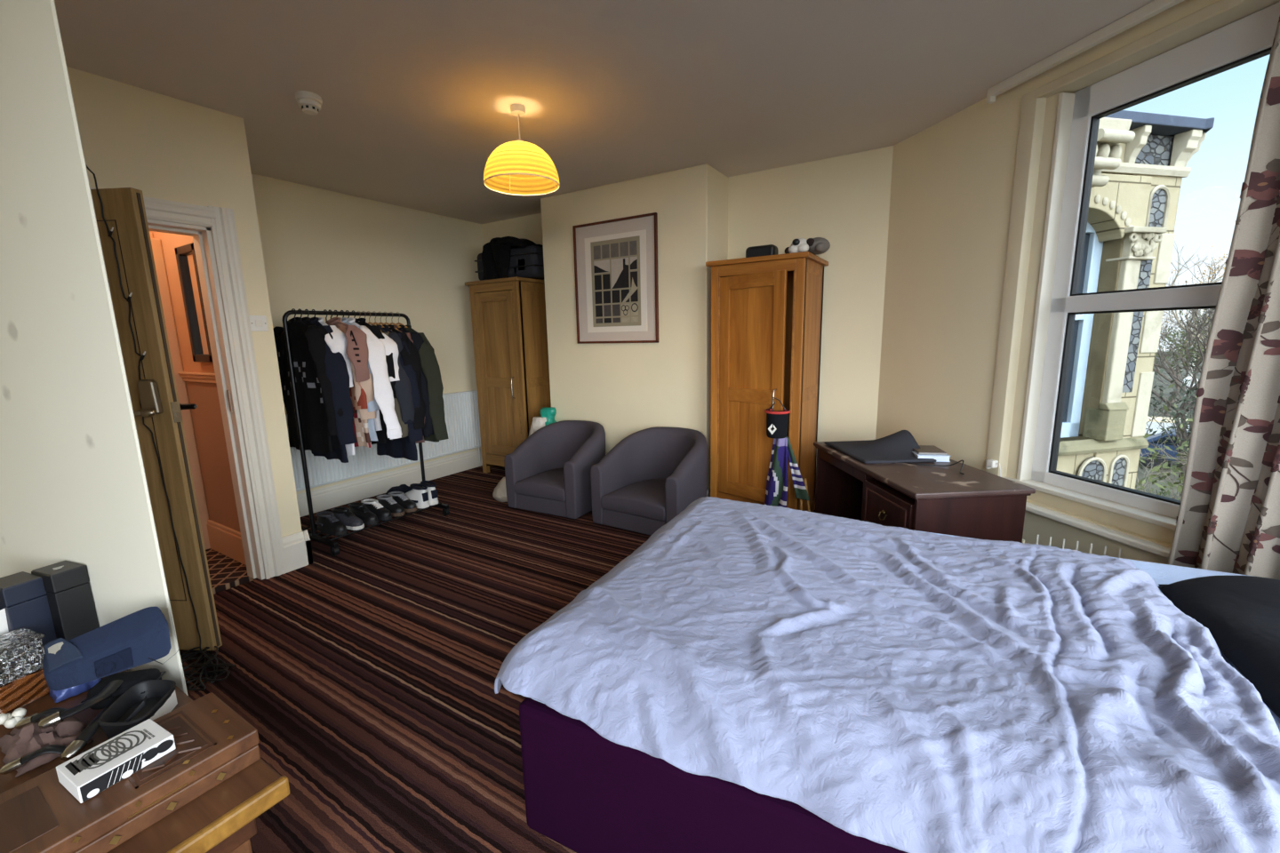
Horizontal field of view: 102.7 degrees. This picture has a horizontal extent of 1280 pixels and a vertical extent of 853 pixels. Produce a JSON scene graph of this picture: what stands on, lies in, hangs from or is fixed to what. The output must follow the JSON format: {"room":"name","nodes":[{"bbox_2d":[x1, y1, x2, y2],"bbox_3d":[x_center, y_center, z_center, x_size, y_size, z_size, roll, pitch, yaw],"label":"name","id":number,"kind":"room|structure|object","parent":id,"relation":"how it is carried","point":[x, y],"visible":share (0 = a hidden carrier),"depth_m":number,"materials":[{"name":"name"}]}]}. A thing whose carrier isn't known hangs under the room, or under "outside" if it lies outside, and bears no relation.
{"room":"bedroom","nodes":[
{"label":"bedroom","id":0,"kind":"room"},
{"bbox_2d":[0,0,188,695],"bbox_3d":[-1.955,-0.141,1.456,1.614,2.454,0.352,5,12,31],"label":"wall partition","id":1,"kind":"structure","parent":0,"point":[74,488],"depth_m":1.24,"materials":[{"name":"white paint"}]},
{"bbox_2d":[67,66,301,536],"bbox_3d":[-3.243,-0.227,1.817,0.965,2.590,3.072,5,12,31],"label":"wall","id":2,"kind":"structure","parent":0,"point":[160,146],"depth_m":2.49,"materials":[{"name":"beige paint"}]},
{"bbox_2d":[90,187,222,650],"bbox_3d":[-2.178,0.048,2.050,0.707,1.868,0.180,-1,10,-2],"label":"door","id":3,"kind":"structure","parent":2,"relation":"in","point":[124,208],"depth_m":2.02,"materials":[{"name":"brown wood"}]},
{"bbox_2d":[86,165,201,654],"bbox_3d":[-1.953,-0.011,2.021,0.159,1.986,0.027,0,10,8],"label":"string lights","id":4,"kind":"object","parent":3,"relation":"hanging from","point":[109,232],"visible":0.88,"depth_m":1.99,"materials":[{"name":"black plastic"}]},
{"bbox_2d":[90,187,287,579],"bbox_3d":[-2.301,-0.063,2.425,0.029,1.986,0.886,5,12,31],"label":"trim","id":5,"kind":"structure","parent":2,"relation":"attached to","point":[221,221],"depth_m":2.70,"materials":[{"name":"wood"}]},
{"bbox_2d":[146,218,264,580],"bbox_3d":[-2.394,-0.013,2.436,0.136,1.886,0.782,5,12,31],"label":"trim","id":6,"kind":"structure","parent":2,"relation":"attached to","point":[202,236],"depth_m":2.70,"materials":[{"name":"wood"}]},
{"bbox_2d":[281,529,313,572],"bbox_3d":[-2.189,0.715,3.114,0.439,0.207,0.145,5,12,31],"label":"baseboard","id":7,"kind":"structure","parent":2,"relation":"attached to","point":[297,547],"depth_m":3.00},
{"bbox_2d":[151,231,240,532],"bbox_3d":[-2.658,-0.379,3.061,1.095,2.417,0.012,5,12,31],"label":"wall","id":8,"kind":"structure","parent":0,"point":[206,419],"depth_m":3.08,"materials":[{"name":"paint"}]},
{"bbox_2d":[174,242,213,362],"bbox_3d":[-2.476,-0.680,2.863,0.274,0.636,0.033,5,12,31],"label":"wall mirror","id":9,"kind":"object","parent":8,"relation":"attached to","point":[186,259],"visible":0.69,"depth_m":2.88,"materials":[{"name":"brown wood"}]},
{"bbox_2d":[177,371,215,383],"bbox_3d":[-2.553,-0.285,2.986,0.787,0.058,0.031,5,12,31],"label":"trim","id":10,"kind":"structure","parent":8,"relation":"attached to","point":[193,377],"depth_m":3.00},
{"bbox_2d":[206,520,246,565],"bbox_3d":[-2.530,0.722,3.167,0.787,0.197,0.021,5,12,31],"label":"baseboard","id":11,"kind":"structure","parent":8,"relation":"attached to","point":[223,540],"depth_m":3.18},
{"bbox_2d":[251,173,483,494],"bbox_3d":[-2.237,-0.661,4.463,0.144,2.454,2.874,5,12,31],"label":"wall","id":12,"kind":"structure","parent":0,"point":[323,249],"depth_m":4.26,"materials":[{"name":"beige paint"}]},
{"bbox_2d":[285,390,480,491],"bbox_3d":[-2.159,0.146,4.498,0.067,0.753,1.942,5,12,31],"label":"radiator","id":13,"kind":"object","parent":12,"relation":"attached to","point":[461,414],"visible":0.4,"depth_m":4.52,"materials":[{"name":"white metal"}]},
{"bbox_2d":[296,448,482,517],"bbox_3d":[-2.182,0.479,4.557,0.019,0.173,2.441,5,12,31],"label":"baseboard","id":14,"kind":"structure","parent":12,"relation":"attached to","point":[338,495],"depth_m":4.44,"materials":[{"name":"wood"}]},
{"bbox_2d":[179,465,815,852],"bbox_3d":[-0.730,1.042,2.007,5.682,0.117,5.633,5,12,31],"label":"floor","id":15,"kind":"structure","parent":0,"point":[365,674],"depth_m":2.10,"materials":[{"name":"carpet"}]},
{"bbox_2d":[0,670,289,852],"bbox_3d":[-1.523,0.942,1.030,1.376,0.451,0.926,5,12,31],"label":"table","id":16,"kind":"object","parent":15,"relation":"on","point":[221,820],"visible":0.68,"depth_m":0.98,"materials":[{"name":"brown wood"}]},
{"bbox_2d":[0,627,49,713],"bbox_3d":[-1.524,0.592,1.243,0.104,0.158,0.098,3,11,20],"label":"box","id":17,"kind":"object","parent":16,"relation":"on","point":[22,680],"visible":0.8,"depth_m":1.23,"materials":[{"name":"wicker"}]},
{"bbox_2d":[0,571,56,649],"bbox_3d":[-1.599,0.524,1.332,0.102,0.269,0.074,3,11,20],"label":"gift box","id":18,"kind":"object","parent":16,"relation":"on","point":[24,600],"visible":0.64,"depth_m":1.30,"materials":[{"name":"blue cardboard"}]},
{"bbox_2d":[0,744,66,775],"bbox_3d":[-1.239,0.679,1.050,0.096,0.028,0.025,-8,12,-32],"label":"leather strap","id":19,"kind":"object","parent":16,"relation":"on","point":[19,763],"visible":0.99,"depth_m":1.04,"materials":[{"name":"black leather"}]},
{"bbox_2d":[0,715,93,777],"bbox_3d":[-1.307,0.661,1.120,0.200,0.059,0.121,5,12,31],"label":"patterned cloth","id":20,"kind":"object","parent":16,"relation":"on","point":[16,744],"visible":0.7,"depth_m":1.09,"materials":[{"name":"fabric"}]},
{"bbox_2d":[0,708,26,728],"bbox_3d":[-1.372,0.636,1.115,0.049,0.027,0.040,-3,10,-8],"label":"trinket","id":21,"kind":"object","parent":20,"relation":"on","point":[9,721],"visible":0.92,"depth_m":1.11,"materials":[{"name":"ceramic"}]},
{"bbox_2d":[14,707,68,729],"bbox_3d":[-1.289,0.629,1.109,0.093,0.029,0.025,-5,11,-19],"label":"leather strap","id":22,"kind":"object","parent":20,"relation":"on","point":[30,720],"visible":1,"depth_m":1.10,"materials":[{"name":"black leather"}]},
{"bbox_2d":[38,680,123,728],"bbox_3d":[-1.244,0.621,1.155,0.063,0.026,0.153,0,10,8],"label":"leather strap","id":23,"kind":"object","parent":20,"relation":"on","point":[58,717],"visible":1,"depth_m":1.12,"materials":[{"name":"black leather"}]},
{"bbox_2d":[31,560,98,640],"bbox_3d":[-1.532,0.509,1.376,0.097,0.280,0.069,3,11,20],"label":"gift box","id":24,"kind":"object","parent":16,"relation":"on","point":[67,587],"visible":0.73,"depth_m":1.34,"materials":[{"name":"black cardboard"}]},
{"bbox_2d":[49,678,101,703],"bbox_3d":[-1.446,0.610,1.299,0.128,0.102,0.089,5,12,31],"label":"snack packet","id":25,"kind":"object","parent":16,"relation":"on","point":[58,696],"visible":0.1,"depth_m":1.26,"materials":[{"name":"blue plastic"}]},
{"bbox_2d":[59,694,122,760],"bbox_3d":[-1.216,0.654,1.172,0.044,0.037,0.255,-5,11,-19],"label":"leather strap","id":26,"kind":"object","parent":16,"relation":"on","point":[75,748],"visible":0.68,"depth_m":1.09,"materials":[{"name":"black leather"}]},
{"bbox_2d":[42,607,177,690],"bbox_3d":[-1.222,0.513,1.188,0.311,0.156,0.072,-2,10,-5],"label":"glasses case","id":27,"kind":"object","parent":16,"relation":"on","point":[140,637],"visible":1,"depth_m":1.18,"materials":[{"name":"blue fabric"}]},
{"bbox_2d":[80,668,166,710],"bbox_3d":[-1.254,0.639,1.249,0.124,0.058,0.084,-4,10,-14],"label":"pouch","id":28,"kind":"object","parent":16,"relation":"on","point":[130,679],"visible":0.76,"depth_m":1.23,"materials":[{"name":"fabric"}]},
{"bbox_2d":[0,692,260,852],"bbox_3d":[-1.083,0.706,0.794,0.229,0.076,0.772,5,12,31],"label":"box","id":29,"kind":"object","parent":16,"relation":"on","point":[213,743],"visible":0.77,"depth_m":0.92,"materials":[{"name":"brown wood"}]},
{"bbox_2d":[56,719,175,803],"bbox_3d":[-0.981,0.623,0.963,0.103,0.033,0.134,4,11,26],"label":"patterned box","id":30,"kind":"object","parent":29,"relation":"on","point":[84,776],"visible":1,"depth_m":0.94,"materials":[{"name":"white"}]},
{"bbox_2d":[98,680,177,739],"bbox_3d":[-1.139,0.650,1.169,0.105,0.058,0.163,-4,10,-14],"label":"tray","id":31,"kind":"object","parent":16,"relation":"on","point":[132,708],"visible":0.8,"depth_m":1.18,"materials":[{"name":"plastic"}]},
{"bbox_2d":[180,646,236,690],"bbox_3d":[-1.783,0.975,2.062,0.374,0.034,0.206,5,12,31],"label":"heap","id":32,"kind":"object","parent":15,"relation":"on","point":[212,657],"visible":0.79,"depth_m":2.05,"materials":[{"name":"black plastic"}]},
{"bbox_2d":[282,310,449,556],"bbox_3d":[-1.887,-0.020,3.521,0.502,1.502,0.860,5,12,31],"label":"rail","id":33,"kind":"object","parent":15,"relation":"on","point":[334,546],"visible":0.61,"depth_m":3.23,"materials":[{"name":"black metal"}]},
{"bbox_2d":[272,317,333,453],"bbox_3d":[-2.089,-0.255,3.169,0.568,0.830,0.129,4,11,28],"label":"jacket","id":34,"kind":"object","parent":33,"relation":"hanging from","point":[307,342],"visible":0.73,"depth_m":3.13,"materials":[{"name":"black fabric"}]},
{"bbox_2d":[315,511,347,535],"bbox_3d":[-2.008,0.625,3.329,0.290,0.115,0.104,5,12,31],"label":"shoe","id":35,"kind":"object","parent":33,"relation":"on","point":[329,524],"visible":1,"depth_m":3.29,"materials":[{"name":"leather"}]},
{"bbox_2d":[331,507,364,530],"bbox_3d":[-1.953,0.609,3.415,0.290,0.115,0.107,5,12,31],"label":"shoe","id":36,"kind":"object","parent":33,"relation":"on","point":[353,523],"visible":0.85,"depth_m":3.37,"materials":[{"name":"black fabric"}]},
{"bbox_2d":[347,502,378,525],"bbox_3d":[-1.897,0.592,3.504,0.290,0.115,0.104,5,12,31],"label":"shoe","id":37,"kind":"object","parent":33,"relation":"on","point":[362,512],"visible":0.81,"depth_m":3.46,"materials":[{"name":"leather"}]},
{"bbox_2d":[360,498,391,520],"bbox_3d":[-1.848,0.577,3.583,0.290,0.115,0.106,5,12,31],"label":"shoe","id":38,"kind":"object","parent":33,"relation":"on","point":[373,506],"visible":0.82,"depth_m":3.54,"materials":[{"name":"leather"}]},
{"bbox_2d":[390,312,400,327],"bbox_3d":[-1.762,-0.715,3.646,0.433,0.199,0.024,5,12,31],"label":"clothes hanger","id":39,"kind":"object","parent":33,"relation":"hanging from","point":[394,324],"visible":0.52,"depth_m":3.62,"materials":[{"name":"brown wood"}]},
{"bbox_2d":[397,324,434,437],"bbox_3d":[-1.704,-0.326,3.666,0.596,0.791,0.131,5,12,31],"label":"jacket","id":40,"kind":"object","parent":39,"relation":"hanging from","point":[416,338],"visible":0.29,"depth_m":3.53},
{"bbox_2d":[404,483,429,508],"bbox_3d":[-1.687,0.507,3.818,0.290,0.165,0.107,5,12,31],"label":"shoe","id":41,"kind":"object","parent":33,"relation":"on","point":[418,494],"visible":0.88,"depth_m":3.75,"materials":[{"name":"white leather"}]},
{"bbox_3d":[-2.077,-0.622,3.144,0.431,0.198,0.024,5,12,31],"label":"clothes hanger","id":42,"kind":"object","parent":33,"relation":"hanging from","visible":0},
{"bbox_2d":[279,317,343,448],"bbox_3d":[-2.056,-0.268,3.179,0.574,0.811,0.128,5,12,31],"label":"sweatshirt","id":43,"kind":"object","parent":42,"relation":"hanging from","point":[325,384],"visible":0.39,"depth_m":3.06,"materials":[{"name":"black fabric"}]},
{"bbox_3d":[-1.943,-0.662,3.357,0.431,0.198,0.024,5,12,31],"label":"clothes hanger","id":44,"kind":"object","parent":33,"relation":"hanging from","visible":0},
{"bbox_2d":[347,317,402,439],"bbox_3d":[-1.828,-0.326,3.343,0.695,0.762,0.138,5,12,31],"label":"shirt","id":45,"kind":"object","parent":44,"relation":"hanging from","point":[383,392],"visible":0.36,"depth_m":3.21,"materials":[{"name":"fabric"}]},
{"bbox_3d":[-1.885,-0.678,3.450,0.433,0.199,0.024,5,12,31],"label":"clothes hanger","id":46,"kind":"object","parent":33,"relation":"hanging from","visible":0},
{"bbox_2d":[379,332,399,382],"bbox_3d":[-1.833,-0.378,3.455,0.561,0.611,0.136,5,12,31],"label":"white tee","id":47,"kind":"object","parent":46,"relation":"hanging from","point":[390,346],"visible":0.21,"depth_m":3.32,"materials":[{"name":"fabric"}]},
{"bbox_2d":[464,276,551,473],"bbox_3d":[-1.218,-0.451,4.941,0.671,1.835,0.454,5,12,31],"label":"wardrobe","id":48,"kind":"object","parent":15,"relation":"on","point":[508,316],"visible":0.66,"depth_m":4.75,"materials":[{"name":"brown wood"}]},
{"bbox_2d":[474,245,543,280],"bbox_3d":[-1.152,-1.516,4.769,0.760,0.306,0.330,5,12,31],"label":"suitcase","id":49,"kind":"object","parent":48,"relation":"on","point":[527,262],"visible":0.59,"depth_m":4.52,"materials":[{"name":"grey fabric"}]},
{"bbox_2d":[481,236,543,279],"bbox_3d":[-1.138,-1.517,4.727,0.531,0.442,0.457,5,12,31],"label":"jacket","id":50,"kind":"object","parent":49,"relation":"on","point":[496,253],"visible":0.88,"depth_m":4.57,"materials":[{"name":"black fabric"}]},
{"bbox_2d":[528,407,556,436],"bbox_3d":[-0.867,0.183,4.551,0.362,0.700,0.266,5,12,31],"label":"bag","id":51,"kind":"object","parent":15,"relation":"on","point":[548,414],"visible":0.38,"depth_m":4.47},
{"bbox_2d":[504,420,605,519],"bbox_3d":[-0.594,0.307,4.061,0.679,0.620,0.677,5,12,31],"label":"tub chair","id":52,"kind":"object","parent":15,"relation":"on","point":[548,472],"visible":0.87,"depth_m":3.92,"materials":[{"name":"grey fabric"}]},
{"bbox_2d":[514,467,565,502],"bbox_3d":[-0.633,0.435,4.012,0.492,0.127,0.513,5,12,31],"label":"seat cushion","id":53,"kind":"object","parent":52,"relation":"on","point":[545,484],"depth_m":3.87,"materials":[{"name":"grey fabric"}]},
{"bbox_2d":[590,426,707,535],"bbox_3d":[0.126,0.363,3.657,0.714,0.620,0.704,5,12,31],"label":"tub chair","id":54,"kind":"object","parent":15,"relation":"on","point":[652,476],"visible":0.8,"depth_m":3.56,"materials":[{"name":"grey fabric"}]},
{"bbox_2d":[600,479,665,521],"bbox_3d":[0.084,0.491,3.608,0.528,0.127,0.539,5,12,31],"label":"seat cushion","id":55,"kind":"object","parent":54,"relation":"on","point":[644,500],"depth_m":3.47,"materials":[{"name":"grey fabric"}]},
{"bbox_2d":[705,251,828,511],"bbox_3d":[0.852,-0.225,3.559,0.671,1.783,0.660,5,12,31],"label":"wardrobe","id":56,"kind":"object","parent":15,"relation":"on","point":[766,311],"visible":0.81,"depth_m":3.37,"materials":[{"name":"brown wood"}]},
{"bbox_2d":[764,397,790,439],"bbox_3d":[0.854,-0.059,3.185,0.155,0.256,0.155,5,12,31],"label":"bag","id":57,"kind":"object","parent":56,"relation":"hanging from","point":[777,422],"visible":1,"depth_m":3.14,"materials":[{"name":"black fabric"}]},
{"bbox_2d":[764,436,809,507],"bbox_3d":[0.917,0.302,3.202,0.285,0.482,0.076,5,12,31],"label":"striped scarf","id":58,"kind":"object","parent":56,"relation":"attached to","point":[777,484],"visible":0.94,"depth_m":3.20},
{"bbox_2d":[784,237,830,255],"bbox_3d":[1.050,-1.111,3.143,0.281,0.097,0.192,-4,10,-16],"label":"plush dog","id":59,"kind":"object","parent":56,"relation":"on","point":[817,245],"visible":0.92,"depth_m":3.10},
{"bbox_2d":[519,530,1279,852],"bbox_3d":[0.835,0.772,1.453,1.902,0.545,1.323,4,11,27],"label":"bed","id":60,"kind":"object","parent":15,"relation":"on","point":[586,792],"visible":0.19,"depth_m":1.16,"materials":[{"name":"purple fabric"}]},
{"bbox_2d":[494,496,1279,852],"bbox_3d":[0.624,0.551,1.539,1.600,0.340,1.527,4,11,27],"label":"duvet","id":61,"kind":"object","parent":60,"relation":"on","point":[908,691],"visible":1,"depth_m":1.04,"materials":[{"name":"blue fabric"}]},
{"bbox_2d":[1158,576,1279,718],"bbox_3d":[1.535,0.499,1.036,0.533,0.173,0.806,5,12,31],"label":"pillow","id":62,"kind":"object","parent":60,"relation":"on","point":[1241,613],"visible":0.84,"depth_m":1.21,"materials":[{"name":"black fabric"}]},
{"bbox_2d":[813,440,1035,543],"bbox_3d":[1.384,0.492,2.740,0.537,0.632,1.080,-2,10,-4],"label":"desk","id":63,"kind":"object","parent":15,"relation":"on","point":[977,503],"visible":0.47,"depth_m":2.30,"materials":[{"name":"brown wood"}]},
{"bbox_2d":[824,430,936,463],"bbox_3d":[1.324,0.087,2.869,0.366,0.120,0.520,-2,10,-4],"label":"laptop sleeve","id":64,"kind":"object","parent":63,"relation":"on","point":[898,447],"visible":0.98,"depth_m":2.81,"materials":[{"name":"black fabric"}]},
{"bbox_2d":[813,440,1035,498],"bbox_3d":[1.381,0.191,2.687,0.530,0.022,1.080,-2,10,-4],"label":"countertop","id":65,"kind":"structure","parent":63,"relation":"on","point":[916,481],"depth_m":2.34,"materials":[{"name":"wood"}]},
{"bbox_2d":[481,213,542,245],"bbox_3d":[-1.011,-0.816,5.210,1.141,2.454,0.289,5,12,31],"label":"wall","id":66,"kind":"structure","parent":0,"point":[529,227],"depth_m":4.94,"materials":[{"name":"beige paint"}]},
{"bbox_2d":[54,0,1153,223],"bbox_3d":[-0.650,-1.553,1.557,5.749,0.241,5.778,5,12,31],"label":"ceiling","id":67,"kind":"structure","parent":0,"point":[417,96],"depth_m":2.26,"materials":[{"name":"paint"}]},
{"bbox_2d":[294,90,322,115],"bbox_3d":[-1.567,-1.528,2.428,0.111,0.072,0.111,5,12,31],"label":"smoke detector","id":68,"kind":"object","parent":67,"relation":"attached to","point":[310,103],"visible":1,"depth_m":2.40,"materials":[{"name":"white plastic"}]},
{"bbox_2d":[483,104,559,195],"bbox_3d":[-0.611,-1.426,2.609,0.384,0.373,0.384,1,10,13],"label":"pendant lamp","id":69,"kind":"object","parent":67,"relation":"hanging from","point":[519,167],"visible":1,"depth_m":2.53,"materials":[{"name":"fabric"}]},
{"bbox_2d":[986,0,1184,103],"bbox_3d":[1.888,-1.495,1.820,0.080,0.066,1.420,-3,10,-13],"label":"track","id":70,"kind":"object","parent":67,"relation":"attached to","point":[1155,7],"visible":1,"depth_m":2.07,"materials":[{"name":"white plastic"}]},
{"bbox_2d":[1167,16,1279,579],"bbox_3d":[1.983,-0.288,1.491,0.102,2.439,0.510,-3,10,-13],"label":"floral curtain","id":71,"kind":"object","parent":70,"relation":"hanging from","point":[1228,520],"visible":0.7,"depth_m":1.65,"materials":[{"name":"fabric"}]},
{"bbox_2d":[540,163,728,488],"bbox_3d":[0.011,-0.689,4.364,1.517,2.454,0.669,5,12,31],"label":"wall","id":72,"kind":"structure","parent":0,"point":[626,388],"depth_m":3.91,"materials":[{"name":"beige paint"}]},
{"bbox_2d":[572,212,659,343],"bbox_3d":[-0.197,-1.123,3.997,0.770,0.932,0.027,5,12,31],"label":"framed picture","id":73,"kind":"object","parent":72,"relation":"attached to","point":[616,274],"visible":1,"depth_m":3.98,"materials":[{"name":"brown wood"}]},
{"bbox_2d":[590,235,640,327],"bbox_3d":[-0.191,-1.116,3.992,0.458,0.658,0.001,5,12,31],"label":"print","id":74,"kind":"object","parent":73,"relation":"attached to","point":[615,260],"depth_m":3.99},
{"bbox_2d":[728,145,893,489],"bbox_3d":[1.229,-0.622,3.838,1.112,2.454,0.289,5,12,31],"label":"wall","id":75,"kind":"structure","parent":0,"point":[844,201],"depth_m":3.52,"materials":[{"name":"beige paint"}]},
{"bbox_2d":[875,0,1279,564],"bbox_3d":[2.004,-0.435,2.396,0.304,2.590,2.437,-3,10,-13],"label":"wall","id":76,"kind":"structure","parent":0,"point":[953,180],"depth_m":2.60,"materials":[{"name":"beige paint"}]},
{"bbox_2d":[1003,476,1175,530],"bbox_3d":[2.062,0.354,2.114,0.140,0.022,1.127,-3,10,-13],"label":"window ledge","id":77,"kind":"object","parent":76,"relation":"attached to","point":[1170,523],"visible":0.33,"depth_m":2.21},
{"bbox_2d":[1025,502,1170,559],"bbox_3d":[1.982,0.447,2.120,0.111,0.027,1.223,-3,10,-13],"label":"window sill","id":78,"kind":"structure","parent":76,"relation":"attached to","point":[1136,542],"depth_m":2.14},
{"bbox_2d":[1031,1,1279,519],"bbox_3d":[2.087,-0.530,1.958,0.058,1.780,0.990,-3,10,-13],"label":"window","id":79,"kind":"structure","parent":76,"relation":"attached to","point":[1249,38],"depth_m":2.20,"materials":[{"name":"white plastic"}]},
{"bbox_2d":[1135,351,1204,499],"bbox_3d":[51.907,-0.117,27.149,180.000,0.200,220.000,5,12,31],"label":"ground","id":80,"kind":"structure","parent":0,"point":[1140,476],"depth_m":32.99,"materials":[{"name":"green plant"}]},
{"bbox_2d":[1056,110,1214,489],"bbox_3d":[3.924,1.135,4.854,4.070,6.935,1.287,-9,12,-36],"label":"house","id":81,"kind":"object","parent":80,"relation":"on","point":[1141,158],"visible":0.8,"depth_m":3.85,"materials":[{"name":"stone"}]},
{"bbox_2d":[1139,429,1188,469],"bbox_3d":[21.608,1.014,19.497,1.800,1.420,4.084,-9,13,-37],"label":"car","id":82,"kind":"object","parent":80,"relation":"on","point":[1155,438],"visible":0.16,"depth_m":19.92,"materials":[{"name":"paint"}]},
{"bbox_2d":[1135,384,1196,499],"bbox_3d":[8.036,1.612,7.095,3.847,5.076,3.772,-3,10,-12],"label":"bushy shrub","id":83,"kind":"object","parent":80,"relation":"on","point":[1165,475],"visible":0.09,"depth_m":7.07,"materials":[{"name":"green plant"}]},
{"bbox_2d":[1139,347,1203,485],"bbox_3d":[12.468,0.832,10.797,6.123,5.151,3.879,0,10,5],"label":"bushy shrub","id":84,"kind":"object","parent":80,"relation":"on","point":[1183,399],"visible":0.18,"depth_m":10.79,"materials":[{"name":"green plant"}]},
{"bbox_2d":[1151,308,1215,500],"bbox_3d":[12.678,-0.367,12.386,4.115,6.964,7.050,-8,12,-35],"label":"bare tree","id":85,"kind":"object","parent":80,"relation":"on","point":[1200,327],"visible":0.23,"depth_m":12.06,"materials":[{"name":"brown plant"}]},
{"bbox_2d":[1154,309,1214,378],"bbox_3d":[20.002,-1.395,17.394,5.267,6.982,7.499,1,10,14],"label":"leafy tree","id":86,"kind":"object","parent":80,"relation":"on","point":[1182,332],"visible":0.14,"depth_m":17.94,"materials":[{"name":"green plant"}]},
{"bbox_2d":[1152,246,1230,415],"bbox_3d":[31.428,-5.553,30.980,9.021,10.061,9.308,-9,13,-39],"label":"leafy tree","id":87,"kind":"object","parent":80,"relation":"on","point":[1209,277],"visible":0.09,"depth_m":30.80,"materials":[{"name":"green plant"}]},
{"bbox_2d":[1161,241,1225,347],"bbox_3d":[19.147,-1.726,15.579,7.377,8.293,5.683,5,12,31],"label":"bare tree","id":88,"kind":"object","parent":80,"relation":"on","point":[1178,270],"visible":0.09,"depth_m":15.34,"materials":[{"name":"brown plant"}]},
{"bbox_3d":[-3.314,-0.315,2.772,0.193,2.417,1.252,5,12,31],"label":"wall","id":89,"kind":"structure","parent":0,"visible":0},
{"bbox_2d":[149,232,210,550],"bbox_3d":[-3.104,-0.112,2.829,0.135,1.979,0.926,5,12,31],"label":"hall door","id":90,"kind":"structure","parent":89,"relation":"in","point":[156,244],"depth_m":3.14,"materials":[{"name":"wood"}]},
{"bbox_3d":[-1.827,-0.695,3.542,0.433,0.199,0.024,5,12,31],"label":"clothes hanger","id":91,"kind":"object","parent":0,"visible":0},
{"bbox_2d":[376,324,423,461],"bbox_3d":[-1.760,-0.237,3.566,0.587,0.931,0.132,5,12,31],"label":"coat","id":92,"kind":"object","parent":91,"relation":"hanging from","point":[405,447],"visible":0.25,"depth_m":3.51,"materials":[{"name":"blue fabric"}]},
{"bbox_3d":[-1.998,-0.646,3.270,0.431,0.198,0.024,5,12,31],"label":"clothes hanger","id":93,"kind":"object","parent":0,"visible":0},
{"bbox_2d":[326,317,369,410],"bbox_3d":[-1.916,-0.400,3.254,0.618,0.582,0.141,5,12,31],"label":"graphic tee","id":94,"kind":"object","parent":93,"relation":"hanging from","point":[357,351],"visible":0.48,"depth_m":3.12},
{"bbox_3d":[-1.964,-0.656,3.324,0.431,0.198,0.024,5,12,31],"label":"clothes hanger","id":95,"kind":"object","parent":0,"visible":0},
{"bbox_2d":[341,317,380,440],"bbox_3d":[-1.914,-0.308,3.341,0.561,0.792,0.131,5,12,31],"label":"shirt","id":96,"kind":"object","parent":95,"relation":"hanging from","point":[372,405],"visible":0.1,"depth_m":3.26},
{"bbox_3d":[-2.056,-0.629,3.178,0.430,0.198,0.037,5,12,31],"label":"clothes hanger","id":97,"kind":"object","parent":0,"visible":0},
{"bbox_2d":[309,317,356,463],"bbox_3d":[-2.014,-0.232,3.203,0.577,0.892,0.128,5,12,33],"label":"jacket","id":98,"kind":"object","parent":97,"relation":"hanging from","point":[336,371],"visible":0.44,"depth_m":3.08,"materials":[{"name":"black fabric"}]},
{"bbox_3d":[-1.904,-0.674,3.420,0.431,0.198,0.024,5,12,31],"label":"clothes hanger","id":99,"kind":"object","parent":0,"visible":0},
{"bbox_2d":[357,318,396,440],"bbox_3d":[-1.854,-0.316,3.438,0.583,0.812,0.116,5,12,31],"label":"jacket","id":100,"kind":"object","parent":99,"relation":"hanging from","point":[375,330],"visible":0.16,"depth_m":3.30,"materials":[{"name":"black fabric"}]},
{"bbox_3d":[-1.849,-0.689,3.508,0.433,0.199,0.024,5,12,31],"label":"clothes hanger","id":101,"kind":"object","parent":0,"visible":0},
{"bbox_2d":[376,324,414,424],"bbox_3d":[-1.790,-0.329,3.520,0.596,0.732,0.139,5,12,31],"label":"jacket","id":102,"kind":"object","parent":101,"relation":"hanging from","point":[403,388],"visible":0.27,"depth_m":3.38,"materials":[{"name":"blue fabric"}]},
{"bbox_3d":[-1.806,-0.702,3.575,0.433,0.199,0.024,5,12,31],"label":"clothes hanger","id":103,"kind":"object","parent":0,"visible":0},
{"bbox_2d":[388,324,425,430],"bbox_3d":[-1.738,-0.322,3.591,0.565,0.773,0.141,5,12,31],"label":"jacket","id":104,"kind":"object","parent":103,"relation":"hanging from","point":[413,359],"visible":0.23,"depth_m":3.46,"materials":[{"name":"black fabric"}]},
{"bbox_3d":[-2.035,-0.635,3.211,0.431,0.198,0.024,5,12,31],"label":"clothes hanger","id":105,"kind":"object","parent":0,"visible":0},
{"bbox_2d":[318,317,355,455],"bbox_3d":[-2.005,-0.254,3.244,0.572,0.863,0.154,5,12,31],"label":"long tee","id":106,"kind":"object","parent":105,"relation":"hanging from","point":[338,343],"visible":0.2,"depth_m":3.09,"materials":[{"name":"white fabric"}]},
{"bbox_3d":[-1.736,-0.723,3.688,0.433,0.199,0.024,5,12,31],"label":"clothes hanger","id":107,"kind":"object","parent":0,"visible":0},
{"bbox_2d":[404,324,448,442],"bbox_3d":[-1.663,-0.313,3.704,0.616,0.832,0.136,5,12,31],"label":"jacket","id":108,"kind":"object","parent":107,"relation":"hanging from","point":[430,368],"visible":0.35,"depth_m":3.57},
{"bbox_3d":[-1.983,-0.651,3.295,0.431,0.198,0.024,5,12,31],"label":"clothes hanger","id":109,"kind":"object","parent":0,"visible":0},
{"bbox_2d":[340,318,375,447],"bbox_3d":[-1.938,-0.283,3.313,0.586,0.832,0.123,5,12,31],"label":"patterned shirt","id":110,"kind":"object","parent":109,"relation":"hanging from","point":[361,417],"visible":0.12,"depth_m":3.24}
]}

